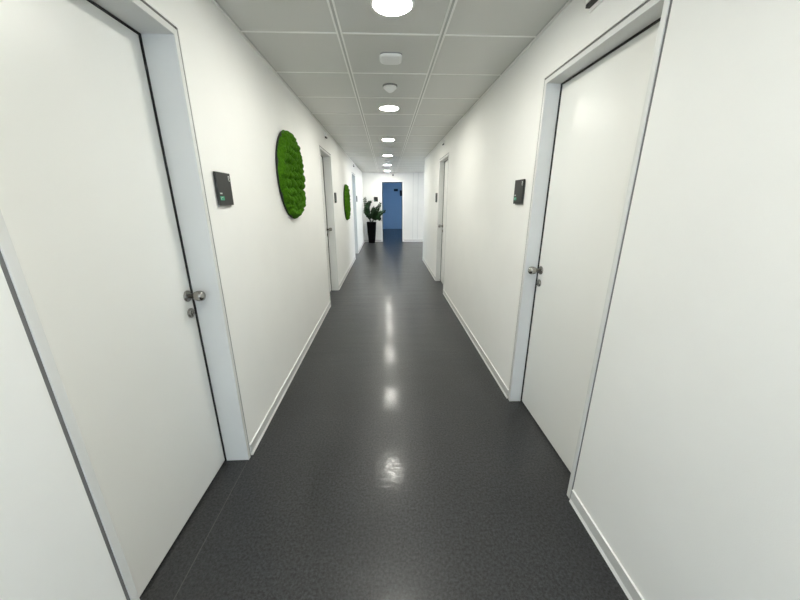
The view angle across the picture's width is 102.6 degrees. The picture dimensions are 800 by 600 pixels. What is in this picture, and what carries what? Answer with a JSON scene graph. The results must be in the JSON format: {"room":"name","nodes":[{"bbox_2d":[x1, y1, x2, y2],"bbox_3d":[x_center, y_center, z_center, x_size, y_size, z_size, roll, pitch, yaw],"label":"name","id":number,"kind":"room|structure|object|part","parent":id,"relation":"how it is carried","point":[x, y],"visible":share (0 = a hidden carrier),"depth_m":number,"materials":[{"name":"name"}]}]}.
{"room":"office corridor","nodes":[
{"label":"office corridor","id":0,"kind":"room"},
{"bbox_2d":[0,0,363,599],"bbox_3d":[-1.173,-1.109,4.489,0.260,2.456,15.320,-1,17,-2],"label":"wall","id":1,"kind":"structure","parent":0,"point":[273,267],"depth_m":1.72,"materials":[{"name":"paint"}]},
{"bbox_2d":[0,0,250,599],"bbox_3d":[-0.996,0.051,1.216,0.194,2.184,0.903,-1,17,-2],"label":"door","id":2,"kind":"structure","parent":1,"relation":"in","point":[109,264],"depth_m":1.18,"materials":[{"name":"paint"}]},
{"bbox_3d":[-1.006,-0.020,1.585,0.076,0.052,0.052,-1,17,-2],"label":"knob","id":3,"kind":"part","parent":2,"relation":"part of","materials":[{"name":"metal"}]},
{"bbox_2d":[173,461,247,599],"bbox_3d":[-0.903,1.092,1.544,0.004,0.001,0.808,-1,17,-2],"label":"trim","id":4,"kind":"structure","parent":1,"relation":"attached to","point":[247,461],"depth_m":1.49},
{"bbox_2d":[213,171,233,206],"bbox_3d":[-0.918,-0.573,1.667,0.018,0.168,0.150,-1,17,-2],"label":"room sign","id":5,"kind":"object","parent":1,"relation":"attached to","point":[222,182],"visible":1,"depth_m":1.65,"materials":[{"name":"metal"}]},
{"bbox_3d":[-0.916,-0.577,1.666,0.011,0.160,0.150,-1,17,-2],"label":"sign plate","id":6,"kind":"part","parent":5,"relation":"part of","materials":[{"name":"black plastic"}]},
{"bbox_2d":[212,0,361,171],"bbox_3d":[-1.034,-2.281,4.131,0.022,0.006,15.320,-1,17,-2],"label":"trim","id":7,"kind":"structure","parent":1,"relation":"attached to","point":[215,2],"depth_m":2.23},
{"bbox_2d":[275,130,305,218],"bbox_3d":[-0.941,-1.094,2.837,0.076,0.726,0.726,-1,17,-2],"label":"panel","id":8,"kind":"object","parent":1,"relation":"attached to","point":[291,180],"visible":1,"depth_m":2.69,"materials":[{"name":"green plant"}]},
{"bbox_2d":[250,241,364,454],"bbox_3d":[-1.036,0.026,4.841,0.010,0.078,15.307,-1,17,-2],"label":"baseboard","id":9,"kind":"structure","parent":1,"relation":"attached to","point":[259,434],"depth_m":2.66,"materials":[{"name":"white plastic"}]},
{"bbox_2d":[319,146,338,301],"bbox_3d":[-1.147,-1.086,4.875,0.182,2.184,0.903,-1,17,-2],"label":"door","id":10,"kind":"structure","parent":1,"relation":"in","point":[325,157],"depth_m":5.20,"materials":[{"name":"paint"}]},
{"bbox_2d":[343,184,350,219],"bbox_3d":[-1.106,-2.057,6.758,0.076,0.731,0.730,-1,17,-2],"label":"panel","id":11,"kind":"object","parent":1,"relation":"attached to","point":[346,195],"visible":1,"depth_m":6.54,"materials":[{"name":"green plant"}]},
{"bbox_2d":[352,173,357,255],"bbox_3d":[-1.348,-2.293,8.756,0.252,2.184,0.903,-1,17,-2],"label":"door","id":12,"kind":"structure","parent":1,"relation":"in","point":[353,174],"depth_m":9.12,"materials":[{"name":"paint"}]},
{"bbox_2d":[140,229,628,599],"bbox_3d":[0.295,-0.743,7.642,9.600,0.120,21.800,-1,17,-2],"label":"floor","id":13,"kind":"structure","parent":0,"point":[393,463],"depth_m":1.74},
{"bbox_2d":[363,197,385,242],"bbox_3d":[-0.976,-2.876,11.508,0.725,1.660,0.625,11,20,31],"label":"potted plant","id":14,"kind":"object","parent":13,"relation":"on","point":[375,214],"visible":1,"depth_m":11.51,"materials":[{"name":"green plant"}]},
{"bbox_3d":[-1.040,-2.488,11.790,0.344,0.752,0.344,-1,17,-2],"label":"planter","id":15,"kind":"part","parent":14,"relation":"part of","materials":[{"name":"black plastic"}]},
{"bbox_2d":[217,0,566,172],"bbox_3d":[0.291,-3.218,6.873,9.600,0.150,21.800,-1,17,-2],"label":"ceiling","id":16,"kind":"structure","parent":0,"point":[286,52],"depth_m":2.24,"materials":[{"name":"white tile"}]},
{"bbox_2d":[381,138,394,140],"bbox_3d":[-0.195,-2.640,5.281,0.224,0.007,0.224,-1,17,-2],"label":"recessed light","id":17,"kind":"object","parent":16,"relation":"in","point":[386,139],"visible":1,"depth_m":5.23,"materials":[{"name":"white plastic"}]},
{"bbox_2d":[241,0,535,172],"bbox_3d":[1.879,-2.322,4.243,5.854,0.004,15.320,-1,17,-2],"label":"trim","id":18,"kind":"structure","parent":16,"relation":"attached to","point":[331,4],"depth_m":2.42,"materials":[{"name":"white metal"}]},
{"bbox_2d":[379,105,398,110],"bbox_3d":[-0.117,-2.076,3.469,0.224,0.007,0.224,-1,17,-2],"label":"recessed light","id":19,"kind":"object","parent":16,"relation":"in","point":[384,107],"visible":1,"depth_m":3.46,"materials":[{"name":"white plastic"}]},
{"bbox_2d":[383,83,396,92],"bbox_3d":[-0.087,-1.843,2.798,0.130,0.055,0.130,-1,17,-2],"label":"smoke detector","id":20,"kind":"object","parent":16,"relation":"attached to","point":[389,87],"visible":1,"depth_m":2.76,"materials":[{"name":"white plastic"}]},
{"bbox_2d":[380,52,401,64],"bbox_3d":[-0.064,-1.689,2.244,0.157,0.019,0.169,-1,17,-2],"label":"ceiling speaker","id":21,"kind":"object","parent":16,"relation":"attached to","point":[387,58],"visible":1,"depth_m":2.21,"materials":[{"name":"white plastic"}]},
{"bbox_2d":[370,0,413,16],"bbox_3d":[-0.039,-1.505,1.632,0.224,0.007,0.224,-1,17,-2],"label":"recessed light","id":22,"kind":"object","parent":16,"relation":"in","point":[389,8],"visible":1,"depth_m":1.65,"materials":[{"name":"white plastic"}]},
{"bbox_2d":[382,183,401,228],"bbox_3d":[-0.228,-4.302,14.751,5.600,2.456,5.680,-1,17,-2],"label":"wall","id":23,"kind":"structure","parent":0,"point":[391,199],"depth_m":17.27,"materials":[{"name":"blue paint"}]},
{"bbox_2d":[362,172,423,239],"bbox_3d":[1.434,-3.451,12.006,6.114,2.456,0.200,-1,17,-2],"label":"wall","id":24,"kind":"structure","parent":0,"point":[413,186],"depth_m":11.73,"materials":[{"name":"paint"}]},
{"bbox_2d":[380,181,403,241],"bbox_3d":[-0.287,-3.297,11.975,0.849,2.186,0.210,-1,17,-2],"label":"door frame","id":25,"kind":"structure","parent":24,"relation":"in","point":[381,182],"depth_m":11.85,"materials":[{"name":"white plastic"}]},
{"bbox_2d":[364,239,422,241],"bbox_3d":[1.570,-2.286,12.264,5.854,0.078,0.010,-1,17,-2],"label":"baseboard","id":26,"kind":"structure","parent":24,"relation":"attached to","point":[405,240],"depth_m":12.21,"materials":[{"name":"white plastic"}]},
{"bbox_2d":[412,173,418,238],"bbox_3d":[0.571,-3.452,11.862,0.196,2.366,0.003,-1,17,-2],"label":"trim","id":27,"kind":"structure","parent":24,"relation":"attached to","point":[413,173],"depth_m":12.06,"materials":[{"name":"paint"}]},
{"bbox_2d":[423,0,799,599],"bbox_3d":[0.960,-0.554,2.691,0.260,2.456,11.385,-1,17,-2],"label":"wall","id":28,"kind":"structure","parent":0,"point":[688,469],"depth_m":1.01,"materials":[{"name":"paint"}]},
{"bbox_2d":[436,153,448,288],"bbox_3d":[0.784,-1.288,5.513,0.149,2.184,0.903,-1,17,-2],"label":"door","id":29,"kind":"structure","parent":28,"relation":"in","point":[444,161],"depth_m":5.80,"materials":[{"name":"paint"}]},
{"bbox_2d":[424,0,571,158],"bbox_3d":[0.818,-1.722,2.322,0.022,0.006,11.385,-1,17,-2],"label":"trim","id":30,"kind":"structure","parent":28,"relation":"attached to","point":[567,2],"depth_m":2.21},
{"bbox_2d":[513,179,525,204],"bbox_3d":[0.836,-0.754,2.244,0.018,0.168,0.150,-1,17,-2],"label":"room sign","id":31,"kind":"object","parent":28,"relation":"attached to","point":[519,191],"visible":1,"depth_m":2.22,"materials":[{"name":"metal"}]},
{"bbox_3d":[0.834,-0.757,2.242,0.011,0.160,0.150,-1,17,-2],"label":"sign plate","id":32,"kind":"part","parent":31,"relation":"part of","materials":[{"name":"black plastic"}]},
{"bbox_2d":[422,257,643,599],"bbox_3d":[0.828,0.584,3.039,0.010,0.078,11.385,-1,17,-2],"label":"baseboard","id":33,"kind":"structure","parent":28,"relation":"attached to","point":[629,588],"depth_m":1.49,"materials":[{"name":"white plastic"}]},
{"bbox_2d":[508,0,672,498],"bbox_3d":[0.944,-0.128,1.782,0.149,2.184,0.903,-1,17,-2],"label":"door","id":34,"kind":"structure","parent":28,"relation":"in","point":[596,106],"depth_m":1.71,"materials":[{"name":"paint"}]},
{"bbox_3d":[0.901,-0.199,2.150,0.076,0.052,0.052,-1,17,-2],"label":"knob","id":35,"kind":"part","parent":34,"relation":"part of","materials":[{"name":"metal"}]},
{"bbox_2d":[585,0,602,12],"bbox_3d":[0.852,-1.336,1.403,0.034,0.090,0.090,-1,17,-2],"label":"indicator","id":36,"kind":"object","parent":28,"relation":"attached to","point":[591,5],"visible":1,"depth_m":1.42,"materials":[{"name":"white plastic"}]}
]}

